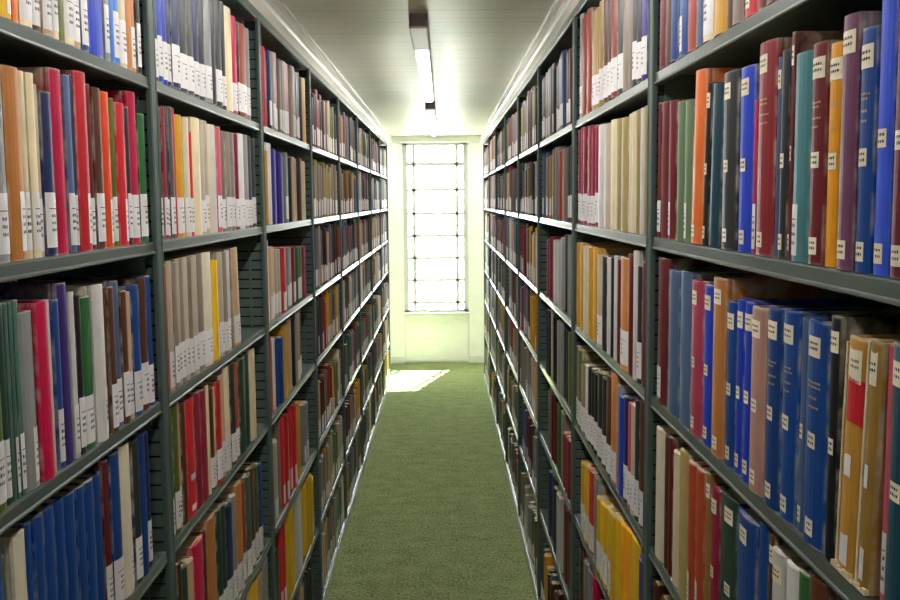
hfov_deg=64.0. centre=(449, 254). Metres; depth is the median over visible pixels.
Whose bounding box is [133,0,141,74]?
book
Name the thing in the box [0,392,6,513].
book
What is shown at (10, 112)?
book
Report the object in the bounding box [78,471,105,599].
book
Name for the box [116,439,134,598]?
book
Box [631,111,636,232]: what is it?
book
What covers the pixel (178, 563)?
book
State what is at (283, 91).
books
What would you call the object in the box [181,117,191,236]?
book
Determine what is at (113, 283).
book
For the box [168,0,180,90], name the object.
book
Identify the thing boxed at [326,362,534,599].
floor
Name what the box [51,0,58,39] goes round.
book
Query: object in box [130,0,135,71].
book
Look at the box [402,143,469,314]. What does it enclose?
window
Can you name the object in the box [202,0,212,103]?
book
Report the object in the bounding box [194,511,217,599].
book
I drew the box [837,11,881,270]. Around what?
book
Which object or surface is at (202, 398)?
book
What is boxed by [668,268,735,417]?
book
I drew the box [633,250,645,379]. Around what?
book
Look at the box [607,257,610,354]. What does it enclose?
book
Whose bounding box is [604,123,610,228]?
book
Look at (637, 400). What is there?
book
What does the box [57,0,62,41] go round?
book
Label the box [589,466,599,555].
book
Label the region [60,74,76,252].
book
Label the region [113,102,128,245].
book
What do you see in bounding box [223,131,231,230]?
book
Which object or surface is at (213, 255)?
book
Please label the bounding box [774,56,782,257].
book
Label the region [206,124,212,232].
book
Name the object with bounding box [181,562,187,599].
book
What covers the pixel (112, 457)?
book
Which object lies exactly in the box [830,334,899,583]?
book
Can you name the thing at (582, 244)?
book
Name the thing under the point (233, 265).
book
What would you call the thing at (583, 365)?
book
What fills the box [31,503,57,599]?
book
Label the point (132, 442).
book
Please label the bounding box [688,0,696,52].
book
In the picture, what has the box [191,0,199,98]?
book
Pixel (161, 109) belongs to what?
book
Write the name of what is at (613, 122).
book
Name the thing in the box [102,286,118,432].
book
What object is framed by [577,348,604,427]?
book
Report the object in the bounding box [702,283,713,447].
book
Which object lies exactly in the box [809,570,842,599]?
book
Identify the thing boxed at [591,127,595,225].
book
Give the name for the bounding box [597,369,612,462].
book
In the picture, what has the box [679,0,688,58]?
book
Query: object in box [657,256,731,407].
book
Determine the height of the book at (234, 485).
0.332 m
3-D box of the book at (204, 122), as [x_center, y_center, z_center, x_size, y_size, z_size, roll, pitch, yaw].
[-0.745,-0.201,1.879,0.227,0.293,0.036,-1,4,0]
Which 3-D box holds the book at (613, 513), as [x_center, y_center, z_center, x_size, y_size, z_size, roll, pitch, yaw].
[0.543,0.820,1.940,0.219,0.249,0.055,-1,4,0]
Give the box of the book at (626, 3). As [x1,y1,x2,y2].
[623,0,629,91]
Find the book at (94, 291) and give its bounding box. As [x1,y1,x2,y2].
[65,284,108,443]
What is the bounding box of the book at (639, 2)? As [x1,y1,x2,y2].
[636,0,641,83]
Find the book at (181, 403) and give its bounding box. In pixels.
[178,401,188,524]
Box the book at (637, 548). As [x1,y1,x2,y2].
[632,533,642,599]
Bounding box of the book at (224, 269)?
[222,252,228,353]
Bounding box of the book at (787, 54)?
[778,48,791,258]
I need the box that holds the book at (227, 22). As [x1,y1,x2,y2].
[223,5,232,112]
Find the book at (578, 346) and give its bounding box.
[576,345,590,420]
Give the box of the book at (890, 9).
[873,0,899,276]
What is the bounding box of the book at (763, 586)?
[758,517,772,599]
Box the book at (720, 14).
[714,0,727,37]
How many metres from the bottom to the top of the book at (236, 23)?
0.279 m
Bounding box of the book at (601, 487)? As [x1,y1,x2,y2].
[594,473,612,562]
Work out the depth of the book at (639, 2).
1.63 m
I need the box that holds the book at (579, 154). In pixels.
[578,130,580,223]
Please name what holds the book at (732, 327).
on the bookshelf at (739, 46)
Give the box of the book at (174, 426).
[170,403,181,534]
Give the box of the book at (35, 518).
[21,511,46,599]
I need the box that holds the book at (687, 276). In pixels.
[679,269,765,427]
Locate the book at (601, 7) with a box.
[599,0,603,105]
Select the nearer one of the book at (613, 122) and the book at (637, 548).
the book at (637, 548)
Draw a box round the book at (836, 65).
[825,41,842,267]
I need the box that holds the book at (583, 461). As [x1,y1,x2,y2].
[581,460,592,533]
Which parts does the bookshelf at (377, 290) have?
panel, upright post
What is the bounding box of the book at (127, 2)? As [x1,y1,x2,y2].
[124,0,132,70]
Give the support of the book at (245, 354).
on the bookshelf at (251, 243)
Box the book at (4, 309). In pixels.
[1,303,16,501]
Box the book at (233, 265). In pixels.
[179,247,240,346]
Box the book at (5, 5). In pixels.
[0,0,10,19]
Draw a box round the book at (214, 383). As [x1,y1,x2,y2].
[201,380,222,483]
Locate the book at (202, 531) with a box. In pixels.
[190,528,207,599]
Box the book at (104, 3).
[101,0,109,60]
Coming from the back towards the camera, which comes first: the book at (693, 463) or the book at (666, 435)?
the book at (666, 435)
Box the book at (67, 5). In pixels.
[61,0,73,45]
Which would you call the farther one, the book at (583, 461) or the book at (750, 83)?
the book at (583, 461)
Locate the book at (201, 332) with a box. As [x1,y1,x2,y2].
[163,253,205,370]
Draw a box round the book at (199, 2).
[197,0,205,100]
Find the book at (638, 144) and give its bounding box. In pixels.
[636,109,640,233]
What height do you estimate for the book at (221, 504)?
0.333 m
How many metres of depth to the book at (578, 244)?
2.40 m
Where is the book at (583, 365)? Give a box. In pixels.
[581,362,606,434]
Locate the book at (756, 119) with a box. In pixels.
[751,99,758,253]
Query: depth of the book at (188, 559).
1.73 m
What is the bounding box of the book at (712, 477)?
[704,471,725,599]
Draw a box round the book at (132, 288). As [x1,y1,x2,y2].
[117,284,142,415]
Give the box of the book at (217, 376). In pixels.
[206,373,226,476]
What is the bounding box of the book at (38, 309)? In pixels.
[17,301,54,481]
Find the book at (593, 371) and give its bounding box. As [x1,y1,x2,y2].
[591,370,597,449]
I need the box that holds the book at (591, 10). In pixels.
[587,7,597,113]
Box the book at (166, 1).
[165,0,171,86]
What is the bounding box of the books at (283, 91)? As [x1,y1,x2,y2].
[261,46,673,599]
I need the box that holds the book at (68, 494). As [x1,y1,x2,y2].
[52,489,78,599]
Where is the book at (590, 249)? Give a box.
[588,246,641,338]
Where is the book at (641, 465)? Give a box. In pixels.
[639,398,643,529]
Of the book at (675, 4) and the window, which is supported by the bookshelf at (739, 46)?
the book at (675, 4)
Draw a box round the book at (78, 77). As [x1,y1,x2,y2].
[60,70,92,251]
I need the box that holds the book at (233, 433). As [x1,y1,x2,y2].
[227,360,236,465]
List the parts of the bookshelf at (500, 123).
upright post, panel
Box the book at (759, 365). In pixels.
[749,304,872,497]
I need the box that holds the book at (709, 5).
[703,0,714,43]
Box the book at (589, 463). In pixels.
[584,461,595,544]
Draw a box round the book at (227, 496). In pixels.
[215,492,238,599]
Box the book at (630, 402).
[627,401,634,508]
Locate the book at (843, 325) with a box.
[825,314,899,561]
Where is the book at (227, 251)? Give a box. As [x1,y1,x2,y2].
[168,250,231,350]
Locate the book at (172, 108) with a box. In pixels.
[172,108,177,237]
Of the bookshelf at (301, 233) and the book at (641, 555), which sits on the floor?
the bookshelf at (301, 233)
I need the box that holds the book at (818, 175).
[808,40,842,264]
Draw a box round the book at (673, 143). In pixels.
[668,99,688,239]
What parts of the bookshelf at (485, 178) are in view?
upright post, panel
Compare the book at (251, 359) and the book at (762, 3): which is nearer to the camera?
the book at (762, 3)
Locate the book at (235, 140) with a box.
[233,133,239,229]
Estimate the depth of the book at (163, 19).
1.59 m
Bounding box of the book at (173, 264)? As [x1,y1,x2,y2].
[171,262,179,387]
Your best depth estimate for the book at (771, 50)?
0.99 m
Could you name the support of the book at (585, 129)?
on the bookshelf at (635, 98)
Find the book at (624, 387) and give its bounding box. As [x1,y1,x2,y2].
[617,383,635,489]
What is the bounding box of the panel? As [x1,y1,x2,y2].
[405,314,468,360]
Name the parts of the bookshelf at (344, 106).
panel, upright post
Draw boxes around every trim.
[248,0,391,146]
[391,135,479,142]
[479,0,579,145]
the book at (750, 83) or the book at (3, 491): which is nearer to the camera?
the book at (3, 491)
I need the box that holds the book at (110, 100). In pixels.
[108,97,118,246]
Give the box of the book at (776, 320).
[764,304,898,511]
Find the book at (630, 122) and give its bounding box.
[628,114,631,232]
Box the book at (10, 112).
[0,64,26,261]
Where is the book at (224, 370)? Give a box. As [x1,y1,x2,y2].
[214,364,231,471]
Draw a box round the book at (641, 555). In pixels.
[639,554,642,599]
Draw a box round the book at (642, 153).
[640,107,644,234]
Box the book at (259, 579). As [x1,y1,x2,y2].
[257,569,261,599]
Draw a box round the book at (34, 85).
[33,84,44,256]
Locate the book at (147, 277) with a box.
[46,275,154,405]
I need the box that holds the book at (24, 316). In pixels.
[17,310,39,491]
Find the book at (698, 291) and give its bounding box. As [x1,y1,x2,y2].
[690,279,713,439]
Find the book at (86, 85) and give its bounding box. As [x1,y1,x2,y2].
[85,83,96,249]
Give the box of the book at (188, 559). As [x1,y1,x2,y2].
[175,556,194,599]
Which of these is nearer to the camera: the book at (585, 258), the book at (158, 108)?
the book at (158, 108)
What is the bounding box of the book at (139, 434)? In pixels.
[129,431,149,575]
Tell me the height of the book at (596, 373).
0.240 m
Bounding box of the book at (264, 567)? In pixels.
[260,555,268,599]
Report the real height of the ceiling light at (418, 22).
0.062 m
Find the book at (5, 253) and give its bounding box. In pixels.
[0,81,10,262]
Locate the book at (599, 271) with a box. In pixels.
[597,254,628,347]
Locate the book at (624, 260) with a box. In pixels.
[620,257,628,371]
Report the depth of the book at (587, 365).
2.27 m
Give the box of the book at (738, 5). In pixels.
[732,0,744,26]
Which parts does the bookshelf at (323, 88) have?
panel, upright post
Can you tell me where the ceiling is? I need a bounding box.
[281,0,555,135]
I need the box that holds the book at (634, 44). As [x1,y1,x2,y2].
[632,0,636,86]
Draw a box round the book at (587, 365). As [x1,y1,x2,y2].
[585,364,608,439]
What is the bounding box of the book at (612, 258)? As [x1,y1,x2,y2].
[610,257,613,357]
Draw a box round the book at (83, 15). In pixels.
[79,0,88,52]
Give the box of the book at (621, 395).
[618,393,637,497]
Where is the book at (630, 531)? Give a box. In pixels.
[626,526,634,599]
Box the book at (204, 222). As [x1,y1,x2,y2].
[199,119,206,233]
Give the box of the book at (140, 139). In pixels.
[135,113,148,242]
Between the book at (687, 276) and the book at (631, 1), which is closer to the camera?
the book at (687, 276)
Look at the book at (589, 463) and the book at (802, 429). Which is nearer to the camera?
the book at (802, 429)
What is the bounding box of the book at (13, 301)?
[0,299,26,495]
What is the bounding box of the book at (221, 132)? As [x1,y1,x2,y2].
[220,131,226,231]
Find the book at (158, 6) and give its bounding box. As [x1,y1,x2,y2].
[155,0,163,83]
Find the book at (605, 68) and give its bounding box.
[603,0,607,103]
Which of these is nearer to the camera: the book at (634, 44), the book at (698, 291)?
the book at (698, 291)
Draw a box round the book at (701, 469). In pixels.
[694,465,713,599]
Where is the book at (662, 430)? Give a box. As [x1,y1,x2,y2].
[655,425,676,562]
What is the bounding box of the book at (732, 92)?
[721,69,741,250]
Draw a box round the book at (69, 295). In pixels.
[65,291,80,458]
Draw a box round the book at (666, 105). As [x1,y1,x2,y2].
[661,100,671,238]
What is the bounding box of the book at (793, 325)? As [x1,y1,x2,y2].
[780,307,899,526]
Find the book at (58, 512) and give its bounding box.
[43,496,67,599]
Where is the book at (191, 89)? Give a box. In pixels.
[185,0,194,96]
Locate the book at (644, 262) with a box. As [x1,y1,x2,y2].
[642,261,645,387]
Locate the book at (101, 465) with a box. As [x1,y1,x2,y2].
[86,458,113,599]
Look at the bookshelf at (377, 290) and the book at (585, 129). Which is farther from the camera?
the bookshelf at (377, 290)
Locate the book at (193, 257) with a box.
[163,255,199,374]
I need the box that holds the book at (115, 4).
[113,0,119,65]
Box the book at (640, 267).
[637,265,642,383]
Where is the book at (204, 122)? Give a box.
[203,121,209,233]
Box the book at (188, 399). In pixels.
[178,395,196,518]
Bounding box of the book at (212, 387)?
[212,387,216,485]
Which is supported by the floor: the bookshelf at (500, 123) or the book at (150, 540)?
the bookshelf at (500, 123)
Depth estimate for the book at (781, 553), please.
0.97 m
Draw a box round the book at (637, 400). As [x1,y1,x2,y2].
[634,398,640,522]
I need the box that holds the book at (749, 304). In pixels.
[742,299,885,483]
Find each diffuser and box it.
[416,50,432,101]
[428,116,435,135]
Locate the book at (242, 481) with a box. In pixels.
[241,480,246,583]
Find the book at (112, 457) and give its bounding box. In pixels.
[103,448,124,599]
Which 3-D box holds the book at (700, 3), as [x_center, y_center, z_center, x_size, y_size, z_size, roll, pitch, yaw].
[0.534,-0.503,1.245,0.209,0.280,0.034,-1,4,0]
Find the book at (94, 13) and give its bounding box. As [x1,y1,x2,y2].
[87,0,103,58]
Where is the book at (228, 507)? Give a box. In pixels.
[222,500,234,599]
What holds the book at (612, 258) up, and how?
on the bookshelf at (635, 98)
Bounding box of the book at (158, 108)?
[158,108,163,239]
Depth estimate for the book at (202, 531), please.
1.84 m
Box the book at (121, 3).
[117,0,127,67]
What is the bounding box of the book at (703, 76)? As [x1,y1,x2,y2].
[691,68,741,244]
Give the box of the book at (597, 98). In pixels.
[596,7,599,107]
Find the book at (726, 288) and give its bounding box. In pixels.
[711,276,859,460]
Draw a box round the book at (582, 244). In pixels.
[580,242,632,329]
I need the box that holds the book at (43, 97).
[36,91,57,255]
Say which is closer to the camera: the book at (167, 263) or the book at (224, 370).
the book at (167, 263)
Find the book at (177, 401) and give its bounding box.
[176,401,182,527]
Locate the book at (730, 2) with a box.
[727,0,732,29]
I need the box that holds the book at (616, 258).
[613,255,628,360]
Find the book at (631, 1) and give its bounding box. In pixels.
[629,0,632,88]
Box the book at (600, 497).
[596,495,615,572]
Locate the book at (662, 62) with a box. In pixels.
[659,0,665,70]
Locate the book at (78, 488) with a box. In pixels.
[62,483,88,599]
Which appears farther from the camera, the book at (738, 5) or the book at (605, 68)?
the book at (605, 68)
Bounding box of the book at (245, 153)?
[242,134,249,227]
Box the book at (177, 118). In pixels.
[174,114,184,237]
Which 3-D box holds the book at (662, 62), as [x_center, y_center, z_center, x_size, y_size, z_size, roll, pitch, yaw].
[0.532,-0.528,1.459,0.211,0.297,0.040,-1,4,0]
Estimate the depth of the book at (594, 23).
2.11 m
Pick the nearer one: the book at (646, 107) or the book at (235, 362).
the book at (646, 107)
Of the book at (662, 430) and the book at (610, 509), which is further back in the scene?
the book at (610, 509)
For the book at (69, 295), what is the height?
0.280 m
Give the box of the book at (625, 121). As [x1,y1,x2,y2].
[621,116,629,231]
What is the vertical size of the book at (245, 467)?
0.325 m
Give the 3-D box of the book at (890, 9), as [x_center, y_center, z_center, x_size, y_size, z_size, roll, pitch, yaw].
[0.546,-0.129,0.735,0.213,0.298,0.028,-1,4,0]
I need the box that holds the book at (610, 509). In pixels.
[608,508,621,595]
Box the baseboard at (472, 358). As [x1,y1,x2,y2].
[391,355,483,363]
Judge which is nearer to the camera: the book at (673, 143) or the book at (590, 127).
the book at (673, 143)
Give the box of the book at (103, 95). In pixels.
[99,91,113,247]
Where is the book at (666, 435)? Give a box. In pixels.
[664,434,677,569]
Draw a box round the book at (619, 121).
[616,118,621,230]
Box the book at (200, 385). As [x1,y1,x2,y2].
[197,384,211,494]
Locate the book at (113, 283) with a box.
[9,280,123,427]
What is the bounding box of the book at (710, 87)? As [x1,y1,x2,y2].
[702,82,719,245]
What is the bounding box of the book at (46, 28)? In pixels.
[39,0,52,37]
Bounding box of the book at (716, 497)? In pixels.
[710,483,728,599]
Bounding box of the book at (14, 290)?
[0,282,73,464]
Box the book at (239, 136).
[234,133,244,228]
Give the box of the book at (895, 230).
[890,13,899,278]
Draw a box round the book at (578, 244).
[576,243,579,326]
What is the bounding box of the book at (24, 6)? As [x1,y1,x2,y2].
[17,0,31,28]
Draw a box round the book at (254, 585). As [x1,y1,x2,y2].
[252,575,257,599]
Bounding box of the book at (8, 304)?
[0,302,21,498]
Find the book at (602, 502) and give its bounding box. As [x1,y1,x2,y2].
[600,500,617,580]
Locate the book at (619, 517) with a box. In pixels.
[615,514,627,599]
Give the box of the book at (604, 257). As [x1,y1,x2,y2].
[602,255,618,351]
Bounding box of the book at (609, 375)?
[606,373,611,476]
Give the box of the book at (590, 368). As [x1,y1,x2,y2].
[588,366,611,444]
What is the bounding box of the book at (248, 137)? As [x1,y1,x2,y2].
[247,136,252,227]
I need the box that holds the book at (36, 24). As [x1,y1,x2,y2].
[31,0,40,32]
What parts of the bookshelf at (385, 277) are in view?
upright post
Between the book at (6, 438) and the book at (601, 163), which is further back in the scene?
the book at (601, 163)
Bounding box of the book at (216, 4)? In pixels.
[213,0,222,107]
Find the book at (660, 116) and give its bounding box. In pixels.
[657,102,662,237]
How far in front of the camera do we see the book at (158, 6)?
1.57 m
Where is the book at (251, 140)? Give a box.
[250,138,256,226]
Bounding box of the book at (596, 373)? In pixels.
[594,372,597,454]
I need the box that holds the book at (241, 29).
[238,22,246,117]
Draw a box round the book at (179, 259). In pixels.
[164,258,186,382]
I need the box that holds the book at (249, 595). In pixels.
[246,585,252,599]
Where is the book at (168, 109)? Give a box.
[166,106,176,238]
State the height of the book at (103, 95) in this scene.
0.284 m
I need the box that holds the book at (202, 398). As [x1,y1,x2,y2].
[193,387,208,501]
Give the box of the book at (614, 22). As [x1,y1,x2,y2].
[611,0,617,99]
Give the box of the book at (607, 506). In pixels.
[603,503,619,589]
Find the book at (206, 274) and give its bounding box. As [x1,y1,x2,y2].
[163,251,213,366]
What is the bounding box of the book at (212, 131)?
[209,124,217,232]
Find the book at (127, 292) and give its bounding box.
[126,291,134,419]
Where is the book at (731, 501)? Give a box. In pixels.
[720,486,748,599]
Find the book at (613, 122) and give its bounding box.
[611,119,616,229]
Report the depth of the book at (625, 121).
1.76 m
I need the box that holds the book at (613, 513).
[610,510,623,599]
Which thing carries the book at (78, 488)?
on the bookshelf at (20, 45)
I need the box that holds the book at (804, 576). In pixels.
[799,566,812,599]
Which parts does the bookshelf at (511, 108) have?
upright post, panel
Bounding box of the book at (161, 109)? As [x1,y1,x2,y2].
[158,106,168,239]
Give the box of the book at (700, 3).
[696,0,703,48]
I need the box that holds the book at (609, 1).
[607,0,611,100]
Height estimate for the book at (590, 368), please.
0.237 m
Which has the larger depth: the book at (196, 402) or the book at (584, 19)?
the book at (584, 19)
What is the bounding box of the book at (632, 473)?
[630,403,634,515]
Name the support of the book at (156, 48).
on the bookshelf at (251, 243)
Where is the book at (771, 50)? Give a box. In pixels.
[756,37,792,256]
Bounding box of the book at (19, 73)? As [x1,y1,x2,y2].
[17,70,32,258]
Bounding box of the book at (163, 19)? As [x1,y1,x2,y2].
[160,0,167,85]
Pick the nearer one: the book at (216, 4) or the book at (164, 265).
the book at (164, 265)
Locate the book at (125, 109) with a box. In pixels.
[123,106,132,244]
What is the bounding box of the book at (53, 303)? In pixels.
[31,299,65,469]
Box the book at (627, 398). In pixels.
[623,395,640,503]
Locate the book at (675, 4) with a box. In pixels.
[671,0,679,63]
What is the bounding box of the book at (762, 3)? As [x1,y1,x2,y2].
[759,0,766,10]
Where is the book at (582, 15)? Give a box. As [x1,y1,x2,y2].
[580,13,586,117]
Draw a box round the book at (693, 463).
[686,459,707,599]
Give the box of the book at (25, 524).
[10,520,34,599]
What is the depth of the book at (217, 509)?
1.94 m
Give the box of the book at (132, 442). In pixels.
[128,437,143,585]
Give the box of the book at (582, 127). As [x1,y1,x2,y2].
[581,127,582,223]
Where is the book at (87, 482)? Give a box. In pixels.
[70,477,97,599]
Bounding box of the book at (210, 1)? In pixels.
[209,0,216,105]
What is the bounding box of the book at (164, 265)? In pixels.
[164,265,170,392]
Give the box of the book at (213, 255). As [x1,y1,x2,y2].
[210,252,224,356]
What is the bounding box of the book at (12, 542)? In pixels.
[0,528,27,599]
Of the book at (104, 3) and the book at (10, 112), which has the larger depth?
the book at (104, 3)
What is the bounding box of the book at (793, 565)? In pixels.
[786,559,808,599]
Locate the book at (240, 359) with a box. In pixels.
[233,356,246,454]
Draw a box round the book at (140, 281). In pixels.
[27,277,149,410]
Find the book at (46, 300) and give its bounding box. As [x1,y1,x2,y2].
[17,299,56,472]
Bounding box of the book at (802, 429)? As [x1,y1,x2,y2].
[797,317,831,532]
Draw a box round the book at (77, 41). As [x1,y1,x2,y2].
[73,0,80,48]
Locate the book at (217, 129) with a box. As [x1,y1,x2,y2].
[214,126,222,231]
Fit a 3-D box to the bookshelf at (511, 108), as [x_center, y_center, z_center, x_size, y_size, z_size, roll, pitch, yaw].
[0.554,0.309,4.787,0.307,2.622,0.910,-1,4,0]
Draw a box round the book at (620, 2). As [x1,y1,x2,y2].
[617,0,622,94]
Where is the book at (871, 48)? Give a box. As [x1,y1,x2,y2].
[855,25,881,273]
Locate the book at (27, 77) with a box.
[23,72,41,257]
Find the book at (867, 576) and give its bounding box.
[852,339,899,595]
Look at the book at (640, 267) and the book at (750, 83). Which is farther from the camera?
the book at (640, 267)
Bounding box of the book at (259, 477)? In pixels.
[243,461,263,554]
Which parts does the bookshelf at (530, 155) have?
upright post, panel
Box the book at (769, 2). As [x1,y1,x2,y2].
[767,0,776,5]
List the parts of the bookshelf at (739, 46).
upright post, panel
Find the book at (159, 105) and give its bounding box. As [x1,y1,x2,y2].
[159,105,170,238]
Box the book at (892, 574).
[884,341,899,599]
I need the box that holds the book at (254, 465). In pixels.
[253,464,259,560]
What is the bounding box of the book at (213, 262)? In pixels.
[210,259,219,360]
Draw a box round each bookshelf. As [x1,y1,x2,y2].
[0,0,176,599]
[157,0,276,599]
[235,12,322,599]
[294,64,347,599]
[321,93,363,523]
[357,112,375,469]
[361,126,383,428]
[380,136,390,400]
[483,134,489,395]
[488,125,503,426]
[495,111,511,465]
[504,92,526,521]
[517,62,549,599]
[537,11,579,599]
[570,0,647,599]
[642,0,899,599]
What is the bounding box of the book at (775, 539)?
[768,530,787,599]
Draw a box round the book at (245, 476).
[232,472,252,578]
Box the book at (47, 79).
[15,67,68,254]
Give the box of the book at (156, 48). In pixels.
[153,0,158,81]
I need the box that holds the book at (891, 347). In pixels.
[880,344,893,599]
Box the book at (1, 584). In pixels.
[0,548,2,599]
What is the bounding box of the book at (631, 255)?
[628,253,633,375]
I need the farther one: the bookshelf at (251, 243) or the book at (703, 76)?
the bookshelf at (251, 243)
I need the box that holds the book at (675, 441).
[667,435,689,576]
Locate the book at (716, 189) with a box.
[709,82,724,247]
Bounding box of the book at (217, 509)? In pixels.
[207,506,223,599]
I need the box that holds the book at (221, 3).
[219,1,226,109]
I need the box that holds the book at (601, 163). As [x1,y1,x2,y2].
[598,124,604,227]
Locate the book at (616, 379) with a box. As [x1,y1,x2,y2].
[611,370,625,485]
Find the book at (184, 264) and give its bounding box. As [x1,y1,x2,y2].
[164,257,190,379]
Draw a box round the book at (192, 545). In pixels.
[175,534,203,599]
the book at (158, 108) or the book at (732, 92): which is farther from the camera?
the book at (158, 108)
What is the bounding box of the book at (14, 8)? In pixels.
[11,0,17,22]
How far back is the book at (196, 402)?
1.78 m
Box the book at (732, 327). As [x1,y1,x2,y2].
[725,300,737,469]
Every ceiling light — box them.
[409,13,433,102]
[425,101,437,135]
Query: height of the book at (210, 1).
0.294 m
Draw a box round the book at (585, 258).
[583,245,636,333]
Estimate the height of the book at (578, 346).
0.261 m
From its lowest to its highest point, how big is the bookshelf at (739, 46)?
2.622 m
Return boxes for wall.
[380,142,487,362]
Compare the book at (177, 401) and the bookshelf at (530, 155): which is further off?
the bookshelf at (530, 155)
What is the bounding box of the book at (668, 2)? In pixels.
[666,0,670,66]
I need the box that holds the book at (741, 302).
[734,298,864,476]
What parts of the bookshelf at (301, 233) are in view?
panel, upright post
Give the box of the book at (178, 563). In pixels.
[176,561,182,599]
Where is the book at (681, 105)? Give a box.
[676,101,685,240]
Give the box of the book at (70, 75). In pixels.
[60,73,79,251]
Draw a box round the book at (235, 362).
[234,360,239,458]
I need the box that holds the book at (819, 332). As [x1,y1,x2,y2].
[803,318,831,553]
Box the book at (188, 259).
[164,256,194,376]
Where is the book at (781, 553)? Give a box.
[772,545,801,599]
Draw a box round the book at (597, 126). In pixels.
[595,125,598,226]
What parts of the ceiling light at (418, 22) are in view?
rail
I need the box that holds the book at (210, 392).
[208,386,215,490]
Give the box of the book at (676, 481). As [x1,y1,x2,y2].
[672,449,679,587]
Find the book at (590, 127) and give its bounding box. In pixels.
[587,125,595,225]
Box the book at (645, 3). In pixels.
[641,0,648,80]
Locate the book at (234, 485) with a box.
[221,479,243,594]
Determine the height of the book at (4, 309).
0.286 m
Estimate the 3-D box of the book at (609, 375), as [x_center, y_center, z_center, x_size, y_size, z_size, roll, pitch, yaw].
[0.537,0.467,1.980,0.214,0.275,0.058,-1,4,0]
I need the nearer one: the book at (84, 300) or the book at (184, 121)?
the book at (84, 300)
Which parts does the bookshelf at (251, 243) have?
panel, upright post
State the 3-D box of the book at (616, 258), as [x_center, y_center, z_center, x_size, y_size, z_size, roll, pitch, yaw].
[0.536,0.139,1.894,0.209,0.275,0.032,-1,4,0]
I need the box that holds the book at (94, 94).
[89,87,106,248]
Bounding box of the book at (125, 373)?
[118,290,130,423]
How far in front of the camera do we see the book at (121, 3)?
1.39 m
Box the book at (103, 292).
[102,287,110,434]
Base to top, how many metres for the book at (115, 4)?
0.287 m
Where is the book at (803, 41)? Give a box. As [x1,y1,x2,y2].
[787,31,843,259]
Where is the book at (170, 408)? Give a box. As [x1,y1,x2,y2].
[170,408,175,537]
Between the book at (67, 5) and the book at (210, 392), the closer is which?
the book at (67, 5)
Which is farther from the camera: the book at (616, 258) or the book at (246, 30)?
the book at (246, 30)
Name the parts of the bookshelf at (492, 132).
upright post, panel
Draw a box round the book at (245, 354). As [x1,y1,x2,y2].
[238,352,250,446]
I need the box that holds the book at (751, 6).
[745,0,758,18]
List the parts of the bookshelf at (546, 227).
upright post, panel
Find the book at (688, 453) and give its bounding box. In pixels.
[678,447,701,599]
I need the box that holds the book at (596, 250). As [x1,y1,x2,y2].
[593,247,645,342]
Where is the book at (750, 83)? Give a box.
[738,64,759,252]
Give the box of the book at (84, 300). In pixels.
[79,296,95,449]
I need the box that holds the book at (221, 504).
[211,501,227,599]
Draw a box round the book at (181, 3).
[178,0,187,93]
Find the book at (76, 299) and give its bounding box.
[73,295,86,454]
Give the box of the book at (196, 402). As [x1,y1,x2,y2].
[186,390,202,508]
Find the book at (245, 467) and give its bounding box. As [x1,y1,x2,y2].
[237,464,255,568]
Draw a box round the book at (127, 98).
[104,91,140,243]
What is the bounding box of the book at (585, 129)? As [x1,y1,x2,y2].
[583,126,587,224]
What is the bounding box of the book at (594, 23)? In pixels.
[592,10,596,110]
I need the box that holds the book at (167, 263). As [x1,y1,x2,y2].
[164,261,175,390]
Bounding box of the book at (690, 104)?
[684,98,694,242]
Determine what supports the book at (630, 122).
on the bookshelf at (635, 98)
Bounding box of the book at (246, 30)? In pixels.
[245,28,250,119]
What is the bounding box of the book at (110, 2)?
[108,0,114,63]
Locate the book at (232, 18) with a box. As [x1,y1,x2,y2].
[230,15,237,114]
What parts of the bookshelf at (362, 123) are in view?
panel, upright post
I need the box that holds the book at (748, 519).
[737,506,759,599]
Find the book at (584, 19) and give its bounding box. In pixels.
[582,15,586,116]
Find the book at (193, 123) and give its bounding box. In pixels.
[185,117,202,235]
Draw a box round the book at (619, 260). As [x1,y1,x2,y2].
[617,259,620,363]
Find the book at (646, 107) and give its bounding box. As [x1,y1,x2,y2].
[644,105,647,234]
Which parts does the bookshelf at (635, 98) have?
upright post, panel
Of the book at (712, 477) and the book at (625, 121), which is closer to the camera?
the book at (712, 477)
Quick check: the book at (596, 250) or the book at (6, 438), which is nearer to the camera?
the book at (6, 438)
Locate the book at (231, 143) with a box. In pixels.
[229,132,235,229]
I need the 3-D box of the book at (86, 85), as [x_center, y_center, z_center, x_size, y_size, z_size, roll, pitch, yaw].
[-0.740,-0.153,1.266,0.223,0.290,0.019,-1,4,0]
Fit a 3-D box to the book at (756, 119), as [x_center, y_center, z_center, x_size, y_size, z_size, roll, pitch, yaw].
[0.539,-0.113,1.039,0.202,0.220,0.013,-1,4,0]
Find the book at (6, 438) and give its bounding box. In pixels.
[0,303,12,505]
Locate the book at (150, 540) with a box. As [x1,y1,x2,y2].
[139,430,152,567]
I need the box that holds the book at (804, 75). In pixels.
[791,50,813,262]
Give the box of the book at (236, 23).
[235,21,240,115]
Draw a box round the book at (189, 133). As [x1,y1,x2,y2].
[188,132,194,235]
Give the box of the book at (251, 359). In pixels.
[243,348,256,440]
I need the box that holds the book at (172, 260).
[164,259,182,384]
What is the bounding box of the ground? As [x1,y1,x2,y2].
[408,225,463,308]
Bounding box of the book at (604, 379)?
[601,376,606,468]
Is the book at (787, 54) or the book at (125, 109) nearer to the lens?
the book at (787, 54)
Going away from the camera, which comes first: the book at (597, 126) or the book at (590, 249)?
the book at (597, 126)
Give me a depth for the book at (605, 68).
1.96 m
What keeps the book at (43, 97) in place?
on the bookshelf at (20, 45)
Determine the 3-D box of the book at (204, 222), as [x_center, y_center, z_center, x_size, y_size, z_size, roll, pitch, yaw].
[-0.734,-0.198,1.846,0.208,0.291,0.030,-1,4,0]
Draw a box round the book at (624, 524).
[620,521,630,599]

